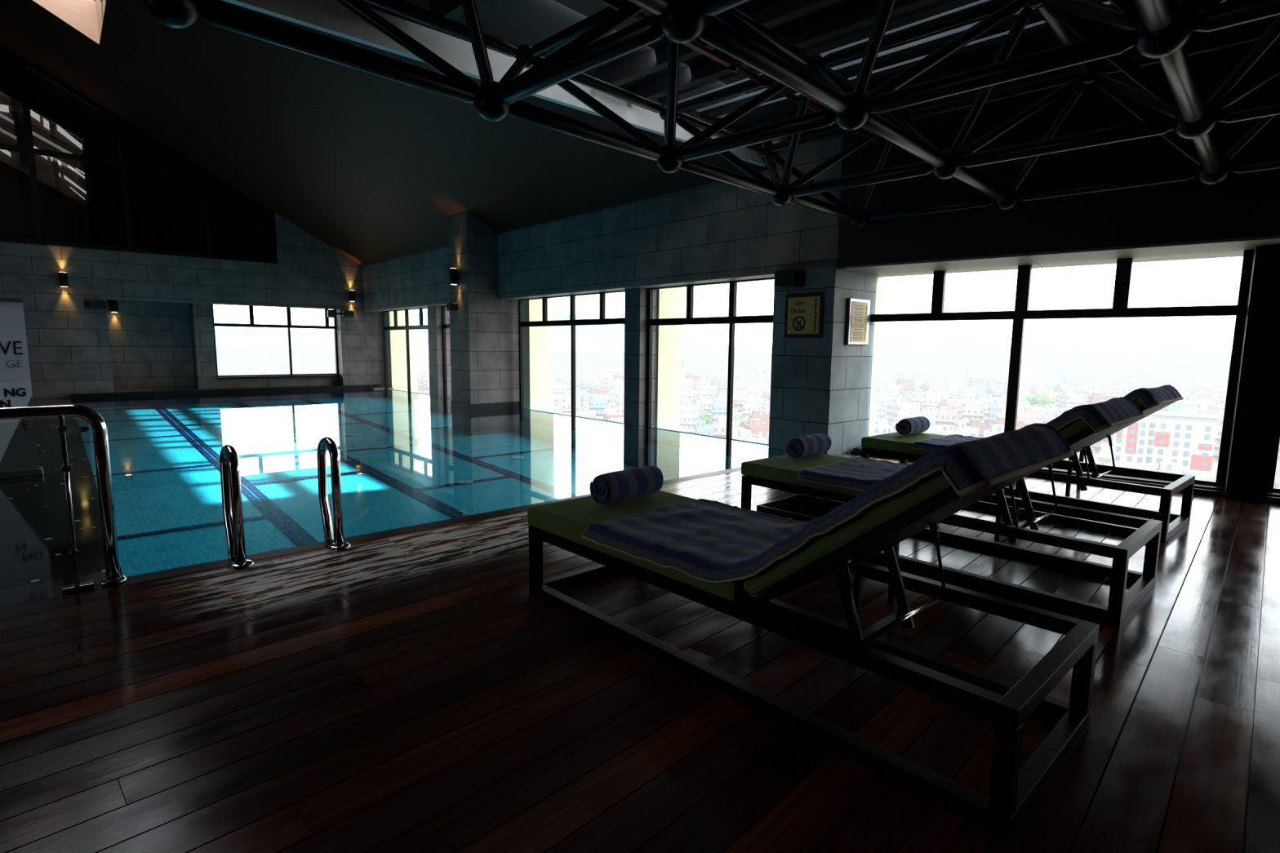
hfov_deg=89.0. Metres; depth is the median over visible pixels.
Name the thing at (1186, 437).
apartment block
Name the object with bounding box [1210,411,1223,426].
house
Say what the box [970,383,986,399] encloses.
house
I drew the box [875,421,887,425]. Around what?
house
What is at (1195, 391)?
house
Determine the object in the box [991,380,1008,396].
house
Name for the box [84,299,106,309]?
loudspeaker
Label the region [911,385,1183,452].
bath towel
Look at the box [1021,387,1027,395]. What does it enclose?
house
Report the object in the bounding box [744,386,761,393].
house
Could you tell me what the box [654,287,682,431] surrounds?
wall
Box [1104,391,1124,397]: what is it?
house
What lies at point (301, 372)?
house
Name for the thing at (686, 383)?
house
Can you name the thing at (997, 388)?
house
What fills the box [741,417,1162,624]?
sun lounger
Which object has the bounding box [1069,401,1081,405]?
house
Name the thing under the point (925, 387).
house
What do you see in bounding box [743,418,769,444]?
house
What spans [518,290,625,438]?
window
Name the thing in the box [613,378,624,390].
house
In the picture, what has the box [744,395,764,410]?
house
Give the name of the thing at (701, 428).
house
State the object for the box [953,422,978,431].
house
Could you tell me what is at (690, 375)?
house
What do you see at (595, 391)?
house
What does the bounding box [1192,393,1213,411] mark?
house
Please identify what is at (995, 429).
house
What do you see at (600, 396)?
villa
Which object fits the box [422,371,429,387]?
house
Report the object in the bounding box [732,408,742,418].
house
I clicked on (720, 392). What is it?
house
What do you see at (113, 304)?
wall lamp
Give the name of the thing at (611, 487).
rolled towel
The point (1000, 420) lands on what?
house
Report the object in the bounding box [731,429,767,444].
house
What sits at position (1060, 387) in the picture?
house
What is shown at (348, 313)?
grille
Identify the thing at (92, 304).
grille
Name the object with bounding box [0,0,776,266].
ceiling
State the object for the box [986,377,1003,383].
house
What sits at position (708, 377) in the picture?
house
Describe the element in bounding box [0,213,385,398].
wall
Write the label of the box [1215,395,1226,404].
house
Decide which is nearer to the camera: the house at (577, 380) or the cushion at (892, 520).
the cushion at (892, 520)
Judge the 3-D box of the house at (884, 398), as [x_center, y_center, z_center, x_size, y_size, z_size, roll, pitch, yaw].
[141.941,-10.703,373.491,9.932,15.400,11.968,6,9,36]
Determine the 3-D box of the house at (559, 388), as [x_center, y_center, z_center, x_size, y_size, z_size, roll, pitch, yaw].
[-53.646,-22.408,451.075,12.515,15.400,10.066,2,7,12]
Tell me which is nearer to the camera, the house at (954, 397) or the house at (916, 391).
the house at (954, 397)
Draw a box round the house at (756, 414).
[748,409,769,422]
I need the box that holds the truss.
[140,0,1279,228]
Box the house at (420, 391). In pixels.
[417,386,430,395]
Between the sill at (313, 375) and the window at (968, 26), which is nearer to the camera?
the window at (968, 26)
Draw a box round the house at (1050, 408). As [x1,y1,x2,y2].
[1041,404,1059,416]
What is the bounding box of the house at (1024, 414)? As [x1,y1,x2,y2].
[1016,405,1044,425]
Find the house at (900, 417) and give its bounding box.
[893,414,925,433]
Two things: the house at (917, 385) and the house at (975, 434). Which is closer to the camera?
the house at (975, 434)
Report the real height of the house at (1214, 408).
12.200 m
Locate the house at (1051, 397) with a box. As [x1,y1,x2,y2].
[1027,390,1054,404]
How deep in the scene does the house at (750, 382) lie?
499.85 m
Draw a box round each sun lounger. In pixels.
[527,466,1099,839]
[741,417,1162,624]
[861,398,1195,542]
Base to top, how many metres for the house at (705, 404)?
15.400 m
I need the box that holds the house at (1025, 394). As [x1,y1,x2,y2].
[1019,393,1033,399]
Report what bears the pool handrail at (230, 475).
on the floor
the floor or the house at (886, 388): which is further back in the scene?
the house at (886, 388)
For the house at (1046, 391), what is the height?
15.400 m
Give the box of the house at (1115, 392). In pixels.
[1111,390,1120,394]
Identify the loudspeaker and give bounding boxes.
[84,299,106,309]
[341,310,354,317]
[446,302,457,311]
[773,269,804,288]
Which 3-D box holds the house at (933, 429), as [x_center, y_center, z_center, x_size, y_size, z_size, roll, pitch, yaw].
[103.544,5.824,236.655,9.595,15.400,9.597,7,9,40]
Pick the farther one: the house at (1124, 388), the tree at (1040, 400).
the house at (1124, 388)
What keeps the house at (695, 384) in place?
on the city
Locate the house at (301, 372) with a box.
[300,371,314,373]
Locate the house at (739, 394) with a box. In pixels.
[733,386,751,412]
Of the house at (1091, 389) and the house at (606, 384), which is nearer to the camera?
the house at (1091, 389)
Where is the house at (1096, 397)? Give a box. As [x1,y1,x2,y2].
[1088,392,1118,404]
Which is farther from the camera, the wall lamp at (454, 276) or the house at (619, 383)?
the house at (619, 383)
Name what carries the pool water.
in the swimming pool
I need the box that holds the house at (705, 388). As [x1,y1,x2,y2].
[697,382,718,399]
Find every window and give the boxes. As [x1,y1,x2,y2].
[0,43,277,263]
[32,0,106,44]
[211,304,338,377]
[382,307,427,392]
[441,305,449,397]
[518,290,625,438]
[645,277,774,460]
[676,0,1111,118]
[870,249,1253,488]
[1266,393,1279,493]
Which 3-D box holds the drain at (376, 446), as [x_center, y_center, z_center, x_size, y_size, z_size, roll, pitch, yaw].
[-5.148,0.399,12.944,0.260,0.018,0.260,-6,9,-41]
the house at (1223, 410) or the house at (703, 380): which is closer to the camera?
the house at (1223, 410)
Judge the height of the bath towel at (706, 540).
0.699 m
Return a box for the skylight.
[222,0,766,166]
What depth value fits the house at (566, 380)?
593.01 m
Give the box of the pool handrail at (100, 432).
[0,404,126,594]
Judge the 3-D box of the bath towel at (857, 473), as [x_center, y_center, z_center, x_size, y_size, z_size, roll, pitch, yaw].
[2.151,0.115,4.440,0.917,0.701,1.898,-6,10,-42]
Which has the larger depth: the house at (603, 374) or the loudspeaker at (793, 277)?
the house at (603, 374)
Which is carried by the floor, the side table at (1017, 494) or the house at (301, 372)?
the side table at (1017, 494)
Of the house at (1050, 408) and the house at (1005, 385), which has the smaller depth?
the house at (1050, 408)
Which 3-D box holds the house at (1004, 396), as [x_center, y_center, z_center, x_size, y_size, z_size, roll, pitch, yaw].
[242.665,-14.731,427.781,11.994,12.200,9.436,7,9,42]
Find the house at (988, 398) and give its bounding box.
[979,394,1000,422]
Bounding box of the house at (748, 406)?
[741,400,760,420]
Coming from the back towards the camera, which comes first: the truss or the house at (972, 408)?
the house at (972, 408)
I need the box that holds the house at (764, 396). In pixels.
[760,393,770,400]
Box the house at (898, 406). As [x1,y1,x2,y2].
[887,398,919,425]
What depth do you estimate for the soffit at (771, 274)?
11.49 m
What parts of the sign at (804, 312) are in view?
plate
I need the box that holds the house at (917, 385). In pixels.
[914,381,922,389]
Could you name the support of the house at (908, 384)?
on the city
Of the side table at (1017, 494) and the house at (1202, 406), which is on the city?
the house at (1202, 406)
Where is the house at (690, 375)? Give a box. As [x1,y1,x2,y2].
[685,373,701,382]
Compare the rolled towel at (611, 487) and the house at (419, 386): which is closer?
the rolled towel at (611, 487)
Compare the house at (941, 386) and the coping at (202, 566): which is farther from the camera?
the house at (941, 386)
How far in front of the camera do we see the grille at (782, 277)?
8.76 m
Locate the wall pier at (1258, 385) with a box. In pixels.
[1223,244,1279,503]
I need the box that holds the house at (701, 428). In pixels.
[695,420,713,436]
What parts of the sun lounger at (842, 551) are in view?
leg, frame, cross rod, leg, leg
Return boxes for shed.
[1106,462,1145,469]
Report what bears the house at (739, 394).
on the city
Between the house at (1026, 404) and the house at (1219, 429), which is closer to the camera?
the house at (1219, 429)
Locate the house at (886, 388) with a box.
[876,383,900,398]
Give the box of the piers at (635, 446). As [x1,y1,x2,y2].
[368,287,657,467]
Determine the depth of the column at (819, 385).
8.89 m
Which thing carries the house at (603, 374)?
on the city
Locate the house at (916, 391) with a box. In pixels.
[913,389,924,396]
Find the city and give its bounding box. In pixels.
[216,349,1223,481]
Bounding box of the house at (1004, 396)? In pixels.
[999,394,1007,399]
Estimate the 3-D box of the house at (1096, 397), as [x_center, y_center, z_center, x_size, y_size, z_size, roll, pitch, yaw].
[252.554,-8.894,355.441,13.360,18.600,12.026,4,8,24]
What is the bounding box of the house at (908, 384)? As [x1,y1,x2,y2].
[896,377,915,392]
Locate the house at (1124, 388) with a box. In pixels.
[1112,383,1138,393]
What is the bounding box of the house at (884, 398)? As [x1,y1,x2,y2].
[876,393,898,406]
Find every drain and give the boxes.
[373,445,387,448]
[456,480,473,484]
[510,456,524,458]
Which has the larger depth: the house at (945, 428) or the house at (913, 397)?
the house at (913, 397)
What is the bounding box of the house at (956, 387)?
[942,381,959,398]
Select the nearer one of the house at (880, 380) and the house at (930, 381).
the house at (880, 380)
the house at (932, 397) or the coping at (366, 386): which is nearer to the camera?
the coping at (366, 386)
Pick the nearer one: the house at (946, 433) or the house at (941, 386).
the house at (946, 433)
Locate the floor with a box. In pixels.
[0,397,1279,852]
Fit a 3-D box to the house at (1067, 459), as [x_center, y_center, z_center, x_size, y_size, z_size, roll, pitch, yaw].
[99.653,14.699,151.601,9.115,18.600,8.109,-3,8,-27]
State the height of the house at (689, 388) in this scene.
12.200 m
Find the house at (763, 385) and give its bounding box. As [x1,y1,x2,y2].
[753,380,770,395]
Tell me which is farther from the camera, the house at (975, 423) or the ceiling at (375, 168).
the house at (975, 423)
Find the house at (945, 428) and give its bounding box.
[939,424,966,435]
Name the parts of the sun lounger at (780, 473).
leg, frame, frame, cross rod, leg, leg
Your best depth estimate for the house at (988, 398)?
330.54 m
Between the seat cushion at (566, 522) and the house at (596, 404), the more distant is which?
the house at (596, 404)
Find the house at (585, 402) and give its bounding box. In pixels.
[583,398,588,409]
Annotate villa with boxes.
[597,394,608,403]
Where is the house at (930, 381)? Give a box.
[923,378,935,386]
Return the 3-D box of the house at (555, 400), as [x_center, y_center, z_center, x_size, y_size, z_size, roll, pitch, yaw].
[-44.722,-9.045,356.933,11.658,12.200,8.245,-5,9,-37]
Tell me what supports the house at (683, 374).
on the city
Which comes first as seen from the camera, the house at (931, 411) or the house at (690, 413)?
the house at (690, 413)
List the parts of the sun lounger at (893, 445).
leg, leg, frame, frame, cross rod, leg, leg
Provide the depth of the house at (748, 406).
316.72 m
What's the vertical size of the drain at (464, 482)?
0.018 m
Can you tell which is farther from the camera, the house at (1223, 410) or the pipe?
the house at (1223, 410)
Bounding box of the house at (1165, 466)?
[1147,461,1206,479]
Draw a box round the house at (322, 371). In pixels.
[319,368,334,373]
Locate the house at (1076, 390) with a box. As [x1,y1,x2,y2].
[1065,385,1082,393]
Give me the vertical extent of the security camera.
0.240 m
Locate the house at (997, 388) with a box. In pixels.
[986,381,1002,398]
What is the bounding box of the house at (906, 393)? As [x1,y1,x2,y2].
[902,391,923,397]
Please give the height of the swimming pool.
0.890 m
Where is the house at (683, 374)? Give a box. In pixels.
[680,371,696,378]
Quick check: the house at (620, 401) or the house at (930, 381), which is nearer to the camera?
the house at (620, 401)
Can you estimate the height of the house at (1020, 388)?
15.400 m
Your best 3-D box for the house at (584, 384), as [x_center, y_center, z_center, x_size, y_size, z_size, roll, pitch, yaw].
[-39.756,-29.877,512.612,14.173,15.400,11.694,-1,7,-12]
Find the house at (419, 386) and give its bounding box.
[417,385,429,390]
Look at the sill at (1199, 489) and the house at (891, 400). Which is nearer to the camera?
the sill at (1199, 489)
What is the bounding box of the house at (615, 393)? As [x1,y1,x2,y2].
[608,386,624,406]
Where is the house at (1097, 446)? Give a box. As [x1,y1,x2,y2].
[1091,440,1102,453]
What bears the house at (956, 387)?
on the city
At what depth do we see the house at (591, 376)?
593.95 m
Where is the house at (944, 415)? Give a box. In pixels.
[935,406,958,426]
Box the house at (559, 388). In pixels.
[553,382,571,396]
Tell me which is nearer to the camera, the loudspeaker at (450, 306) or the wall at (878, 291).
the wall at (878, 291)
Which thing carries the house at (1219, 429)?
on the city
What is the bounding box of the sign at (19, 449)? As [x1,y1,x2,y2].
[0,297,43,479]
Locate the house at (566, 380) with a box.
[562,377,571,385]
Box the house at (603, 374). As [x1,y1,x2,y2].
[598,371,614,382]
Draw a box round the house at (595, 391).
[587,387,606,395]
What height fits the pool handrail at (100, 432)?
1.082 m
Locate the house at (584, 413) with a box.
[575,407,595,418]
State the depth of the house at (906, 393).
453.35 m
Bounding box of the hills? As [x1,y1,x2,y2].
[214,311,1231,360]
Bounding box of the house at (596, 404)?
[587,395,608,416]
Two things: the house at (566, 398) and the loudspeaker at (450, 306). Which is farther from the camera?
the house at (566, 398)
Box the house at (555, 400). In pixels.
[553,398,562,406]
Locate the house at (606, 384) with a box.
[600,377,616,395]
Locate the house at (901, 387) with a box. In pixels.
[888,382,904,394]
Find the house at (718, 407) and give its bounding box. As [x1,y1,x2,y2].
[710,399,733,424]
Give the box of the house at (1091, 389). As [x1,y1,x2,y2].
[1084,386,1105,404]
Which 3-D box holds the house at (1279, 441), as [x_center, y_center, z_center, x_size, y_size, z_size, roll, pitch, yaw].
[239.726,6.188,245.525,9.155,15.400,10.870,5,8,33]
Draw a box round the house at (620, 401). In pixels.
[616,394,624,413]
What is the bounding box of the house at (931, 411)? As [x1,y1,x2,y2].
[921,406,937,416]
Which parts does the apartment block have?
red panel, red panel, red panel, red panel, red panel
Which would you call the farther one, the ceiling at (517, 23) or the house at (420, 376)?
the house at (420, 376)
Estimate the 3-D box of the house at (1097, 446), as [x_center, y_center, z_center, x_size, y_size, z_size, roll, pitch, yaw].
[184.464,4.472,267.619,9.358,12.200,8.463,6,9,39]
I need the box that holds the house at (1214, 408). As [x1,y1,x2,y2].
[1212,406,1224,411]
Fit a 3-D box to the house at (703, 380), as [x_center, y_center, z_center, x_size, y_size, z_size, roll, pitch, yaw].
[53.827,-31.082,530.458,13.283,15.400,11.938,5,8,29]
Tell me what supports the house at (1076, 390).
on the city
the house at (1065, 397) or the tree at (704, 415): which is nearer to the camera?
the tree at (704, 415)
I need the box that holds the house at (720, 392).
[715,390,727,397]
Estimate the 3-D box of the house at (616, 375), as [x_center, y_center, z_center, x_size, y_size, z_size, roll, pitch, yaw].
[-17.399,-40.508,600.424,15.255,15.400,10.657,-2,8,-20]
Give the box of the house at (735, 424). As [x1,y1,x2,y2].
[732,422,743,434]
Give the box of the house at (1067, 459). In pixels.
[1064,452,1097,463]
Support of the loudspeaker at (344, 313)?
attached to the wall at (160, 337)
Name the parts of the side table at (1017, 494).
leg, leg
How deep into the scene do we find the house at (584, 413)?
306.53 m
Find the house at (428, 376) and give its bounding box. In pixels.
[426,375,429,386]
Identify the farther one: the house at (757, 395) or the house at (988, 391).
the house at (988, 391)
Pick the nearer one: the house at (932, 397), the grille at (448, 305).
the grille at (448, 305)
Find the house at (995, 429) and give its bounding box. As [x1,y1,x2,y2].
[983,424,1004,437]
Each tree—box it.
[680,399,710,424]
[732,417,747,426]
[1017,394,1052,407]
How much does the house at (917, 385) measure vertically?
15.400 m
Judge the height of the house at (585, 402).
12.200 m
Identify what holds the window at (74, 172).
in the wall at (160, 337)
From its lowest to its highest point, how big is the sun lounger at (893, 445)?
1.130 m
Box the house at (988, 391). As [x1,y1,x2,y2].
[986,389,994,397]
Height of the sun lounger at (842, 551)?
1.130 m
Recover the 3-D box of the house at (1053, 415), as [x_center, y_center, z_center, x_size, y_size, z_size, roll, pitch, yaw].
[195.772,0.015,304.605,8.548,12.200,9.562,-4,8,-32]
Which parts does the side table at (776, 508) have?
leg, leg, leg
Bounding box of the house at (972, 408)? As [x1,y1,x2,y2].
[960,395,984,422]
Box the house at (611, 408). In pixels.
[604,403,616,413]
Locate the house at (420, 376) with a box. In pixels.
[417,374,422,385]
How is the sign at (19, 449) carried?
on the floor
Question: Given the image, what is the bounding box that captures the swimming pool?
[70,388,768,577]
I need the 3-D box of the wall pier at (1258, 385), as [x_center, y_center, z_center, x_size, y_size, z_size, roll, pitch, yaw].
[6.111,-0.484,6.436,0.290,2.510,0.505,6,9,39]
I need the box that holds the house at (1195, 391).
[1191,389,1212,396]
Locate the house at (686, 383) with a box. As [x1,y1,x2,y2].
[680,376,692,387]
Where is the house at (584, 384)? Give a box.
[579,378,591,391]
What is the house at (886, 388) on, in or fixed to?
on the city
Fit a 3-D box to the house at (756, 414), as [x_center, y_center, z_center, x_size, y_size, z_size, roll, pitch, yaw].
[45.066,3.496,237.365,10.741,18.600,9.306,0,7,-2]
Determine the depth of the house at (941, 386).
445.77 m
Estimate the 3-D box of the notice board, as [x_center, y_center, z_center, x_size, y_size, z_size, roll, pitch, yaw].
[2.965,-1.415,8.841,0.540,0.620,0.054,-6,9,-41]
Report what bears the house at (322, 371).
on the city
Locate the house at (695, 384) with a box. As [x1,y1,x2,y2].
[692,379,702,389]
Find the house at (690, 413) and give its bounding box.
[680,400,699,433]
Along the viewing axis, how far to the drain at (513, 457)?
12.31 m
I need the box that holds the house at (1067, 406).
[1059,404,1079,413]
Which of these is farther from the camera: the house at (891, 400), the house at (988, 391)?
the house at (988, 391)
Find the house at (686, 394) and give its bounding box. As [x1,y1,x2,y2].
[680,389,697,402]
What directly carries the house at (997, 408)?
on the city
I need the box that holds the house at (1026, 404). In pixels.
[1017,401,1042,411]
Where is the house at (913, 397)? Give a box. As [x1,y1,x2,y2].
[906,394,923,407]
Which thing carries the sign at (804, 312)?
attached to the column at (819, 385)
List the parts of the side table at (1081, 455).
leg, leg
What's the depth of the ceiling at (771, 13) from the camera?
5.78 m
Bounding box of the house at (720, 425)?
[712,416,741,438]
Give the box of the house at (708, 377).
[705,375,713,380]
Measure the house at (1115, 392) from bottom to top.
12.200 m
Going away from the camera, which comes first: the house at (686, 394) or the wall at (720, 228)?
the wall at (720, 228)
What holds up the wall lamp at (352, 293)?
attached to the wall at (160, 337)
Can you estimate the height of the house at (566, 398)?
18.600 m
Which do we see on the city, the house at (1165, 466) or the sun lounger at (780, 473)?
the house at (1165, 466)
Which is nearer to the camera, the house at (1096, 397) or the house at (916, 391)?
the house at (1096, 397)
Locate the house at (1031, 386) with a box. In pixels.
[1022,381,1037,392]
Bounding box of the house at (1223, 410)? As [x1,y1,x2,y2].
[1217,406,1225,415]
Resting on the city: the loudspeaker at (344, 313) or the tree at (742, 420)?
the tree at (742, 420)
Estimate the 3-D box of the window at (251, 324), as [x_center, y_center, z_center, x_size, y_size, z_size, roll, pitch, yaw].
[-11.072,-2.618,19.946,3.390,2.160,0.081,-6,9,-41]
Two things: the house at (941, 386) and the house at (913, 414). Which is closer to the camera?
the house at (913, 414)
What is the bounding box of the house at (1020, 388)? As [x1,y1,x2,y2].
[1018,385,1022,395]
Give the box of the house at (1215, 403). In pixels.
[1213,401,1225,406]
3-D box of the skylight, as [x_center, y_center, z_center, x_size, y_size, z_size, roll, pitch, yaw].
[-3.024,-3.268,4.769,13.100,0.270,0.075,-6,9,-42]
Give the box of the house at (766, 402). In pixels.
[764,398,769,409]
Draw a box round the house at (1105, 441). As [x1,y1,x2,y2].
[1101,434,1113,444]
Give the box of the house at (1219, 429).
[1212,426,1222,463]
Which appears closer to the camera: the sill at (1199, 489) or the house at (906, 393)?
the sill at (1199, 489)
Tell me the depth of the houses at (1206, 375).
874.49 m
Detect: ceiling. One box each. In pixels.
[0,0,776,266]
[403,0,1279,143]
[429,0,1228,132]
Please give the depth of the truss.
4.34 m
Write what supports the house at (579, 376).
on the city
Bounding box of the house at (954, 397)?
[951,395,963,402]
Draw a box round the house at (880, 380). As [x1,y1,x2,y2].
[875,377,890,392]
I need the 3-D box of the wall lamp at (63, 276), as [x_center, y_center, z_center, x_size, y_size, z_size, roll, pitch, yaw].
[-14.298,-3.644,16.148,0.164,0.352,0.212,-6,9,-41]
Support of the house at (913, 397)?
on the city
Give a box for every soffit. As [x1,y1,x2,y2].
[364,271,774,311]
[839,235,1279,277]
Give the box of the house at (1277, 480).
[1273,453,1279,488]
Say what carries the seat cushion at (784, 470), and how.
on the sun lounger at (780, 473)
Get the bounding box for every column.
[447,210,519,435]
[768,257,876,457]
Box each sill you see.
[217,374,340,378]
[850,447,1279,505]
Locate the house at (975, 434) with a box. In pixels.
[963,431,983,437]
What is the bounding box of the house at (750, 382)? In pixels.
[739,376,757,389]
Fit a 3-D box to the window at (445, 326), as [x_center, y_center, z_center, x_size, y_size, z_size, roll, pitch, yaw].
[-4.463,-1.782,16.896,0.081,2.790,2.820,-6,9,-41]
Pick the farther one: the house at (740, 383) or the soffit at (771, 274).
the house at (740, 383)
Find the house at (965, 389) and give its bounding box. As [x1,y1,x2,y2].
[960,384,975,399]
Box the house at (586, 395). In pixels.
[575,390,591,401]
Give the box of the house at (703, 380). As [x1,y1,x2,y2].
[697,378,711,385]
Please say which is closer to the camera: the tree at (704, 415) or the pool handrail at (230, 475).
the pool handrail at (230, 475)
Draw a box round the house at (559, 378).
[553,372,564,382]
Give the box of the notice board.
[844,297,870,345]
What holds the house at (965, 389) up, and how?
on the city
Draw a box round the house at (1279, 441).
[1278,440,1279,457]
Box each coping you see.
[69,384,381,399]
[124,466,741,585]
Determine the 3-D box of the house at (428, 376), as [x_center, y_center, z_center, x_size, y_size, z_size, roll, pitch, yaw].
[-148.818,-27.206,468.559,10.616,18.600,10.150,-2,7,-18]
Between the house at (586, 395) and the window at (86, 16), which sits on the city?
the house at (586, 395)
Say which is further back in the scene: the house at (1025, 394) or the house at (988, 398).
the house at (1025, 394)
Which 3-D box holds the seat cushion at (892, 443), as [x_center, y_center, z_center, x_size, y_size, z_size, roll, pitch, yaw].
[3.176,0.211,6.584,0.916,0.108,1.542,-5,9,-41]
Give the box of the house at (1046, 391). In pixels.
[1042,389,1059,407]
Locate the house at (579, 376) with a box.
[575,374,589,378]
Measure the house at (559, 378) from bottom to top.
15.400 m
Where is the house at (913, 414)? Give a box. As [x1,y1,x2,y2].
[910,411,936,425]
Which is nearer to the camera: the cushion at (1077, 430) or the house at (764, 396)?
the cushion at (1077, 430)
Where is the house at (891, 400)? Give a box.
[884,399,893,419]
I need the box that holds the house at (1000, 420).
[992,416,1027,430]
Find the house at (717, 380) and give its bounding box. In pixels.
[711,375,727,392]
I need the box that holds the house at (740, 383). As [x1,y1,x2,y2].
[733,377,746,389]
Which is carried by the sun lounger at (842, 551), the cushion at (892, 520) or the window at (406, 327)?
the cushion at (892, 520)
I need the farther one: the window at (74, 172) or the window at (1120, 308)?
the window at (74, 172)
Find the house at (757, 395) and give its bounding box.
[750,392,763,398]
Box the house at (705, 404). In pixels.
[696,395,714,424]
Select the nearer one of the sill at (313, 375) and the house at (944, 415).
the sill at (313, 375)
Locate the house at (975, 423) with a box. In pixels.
[965,418,991,436]
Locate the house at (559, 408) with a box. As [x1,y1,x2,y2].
[556,406,562,413]
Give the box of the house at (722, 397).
[715,394,733,405]
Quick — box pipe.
[598,0,906,158]
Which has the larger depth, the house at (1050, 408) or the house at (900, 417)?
the house at (1050, 408)
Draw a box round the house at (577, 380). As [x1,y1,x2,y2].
[568,377,582,390]
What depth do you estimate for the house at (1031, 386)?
545.84 m
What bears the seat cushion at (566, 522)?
on the sun lounger at (842, 551)
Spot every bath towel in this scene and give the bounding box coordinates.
[582,422,1074,583]
[797,396,1146,491]
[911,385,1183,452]
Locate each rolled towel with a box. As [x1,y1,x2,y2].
[589,465,663,504]
[785,433,831,458]
[895,416,929,435]
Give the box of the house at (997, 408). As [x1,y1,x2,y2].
[986,399,1024,424]
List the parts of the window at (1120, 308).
frame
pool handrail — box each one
[0,404,126,594]
[219,444,253,568]
[316,436,351,550]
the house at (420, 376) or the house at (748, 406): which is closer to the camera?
the house at (748, 406)
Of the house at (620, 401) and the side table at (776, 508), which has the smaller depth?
the side table at (776, 508)
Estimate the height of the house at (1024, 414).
18.600 m
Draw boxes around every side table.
[756,493,899,624]
[994,481,1020,537]
[1065,449,1084,493]
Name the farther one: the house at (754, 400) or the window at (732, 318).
the house at (754, 400)
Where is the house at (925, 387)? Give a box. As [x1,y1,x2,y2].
[920,383,932,391]
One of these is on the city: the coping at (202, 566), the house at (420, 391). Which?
the house at (420, 391)
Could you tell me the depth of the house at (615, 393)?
356.97 m
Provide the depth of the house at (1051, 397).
418.77 m
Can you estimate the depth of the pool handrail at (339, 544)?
4.63 m
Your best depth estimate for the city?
271.80 m
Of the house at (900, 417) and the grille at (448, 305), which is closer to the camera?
the grille at (448, 305)
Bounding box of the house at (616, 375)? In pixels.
[614,373,624,380]
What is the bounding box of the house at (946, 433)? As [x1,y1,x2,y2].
[944,432,960,435]
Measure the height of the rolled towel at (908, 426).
0.183 m
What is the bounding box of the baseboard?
[450,400,519,410]
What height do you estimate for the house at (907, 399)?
15.400 m
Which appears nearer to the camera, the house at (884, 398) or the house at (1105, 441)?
the house at (1105, 441)
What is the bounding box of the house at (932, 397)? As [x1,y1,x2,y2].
[922,388,949,409]
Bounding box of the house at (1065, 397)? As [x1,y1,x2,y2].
[1057,390,1084,408]
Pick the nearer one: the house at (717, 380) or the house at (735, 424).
the house at (735, 424)
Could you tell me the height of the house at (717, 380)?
18.600 m
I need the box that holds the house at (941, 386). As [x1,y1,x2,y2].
[932,382,952,399]
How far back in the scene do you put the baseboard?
14.90 m
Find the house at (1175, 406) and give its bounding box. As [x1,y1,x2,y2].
[1159,400,1195,412]
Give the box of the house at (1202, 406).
[1177,395,1209,413]
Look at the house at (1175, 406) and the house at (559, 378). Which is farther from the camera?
the house at (559, 378)
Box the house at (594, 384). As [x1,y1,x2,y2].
[589,380,600,389]
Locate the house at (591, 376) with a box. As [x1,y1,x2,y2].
[583,373,598,380]
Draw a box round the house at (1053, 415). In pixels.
[1044,413,1062,422]
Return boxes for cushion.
[527,490,751,600]
[741,453,862,497]
[743,471,953,595]
[861,431,946,455]
[1057,417,1090,441]
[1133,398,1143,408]
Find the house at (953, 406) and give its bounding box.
[937,398,962,421]
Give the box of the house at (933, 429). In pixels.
[925,425,942,435]
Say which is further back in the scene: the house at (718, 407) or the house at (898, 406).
the house at (718, 407)
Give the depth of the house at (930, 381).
564.48 m
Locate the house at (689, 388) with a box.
[688,386,697,391]
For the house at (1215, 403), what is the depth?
383.35 m
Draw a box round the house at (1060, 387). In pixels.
[1053,383,1074,392]
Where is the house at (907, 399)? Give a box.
[902,396,922,412]
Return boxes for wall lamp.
[58,271,68,287]
[109,300,118,312]
[349,289,355,302]
[449,267,459,284]
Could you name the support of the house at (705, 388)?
on the city
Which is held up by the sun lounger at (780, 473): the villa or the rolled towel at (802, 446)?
the rolled towel at (802, 446)
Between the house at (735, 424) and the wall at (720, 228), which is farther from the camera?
the house at (735, 424)
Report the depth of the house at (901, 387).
492.76 m
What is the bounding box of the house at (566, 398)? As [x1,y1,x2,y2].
[561,391,583,413]
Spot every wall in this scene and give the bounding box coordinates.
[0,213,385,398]
[358,0,773,145]
[362,136,843,310]
[385,309,417,392]
[522,297,553,413]
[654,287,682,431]
[836,35,1279,268]
[868,276,882,436]
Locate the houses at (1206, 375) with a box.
[216,348,1230,481]
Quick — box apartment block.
[1110,407,1219,473]
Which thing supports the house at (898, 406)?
on the city
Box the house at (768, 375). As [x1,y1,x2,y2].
[764,372,771,380]
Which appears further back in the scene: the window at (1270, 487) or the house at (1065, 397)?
the house at (1065, 397)
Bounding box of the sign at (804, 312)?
[784,291,824,337]
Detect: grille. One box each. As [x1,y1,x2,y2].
[88,300,102,308]
[345,311,353,316]
[446,302,451,310]
[775,271,791,285]
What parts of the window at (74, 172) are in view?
rail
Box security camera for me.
[326,309,340,317]
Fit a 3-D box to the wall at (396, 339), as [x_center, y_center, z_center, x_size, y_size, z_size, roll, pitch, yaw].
[-7.979,-0.938,21.944,0.880,7.200,0.400,-6,9,-41]

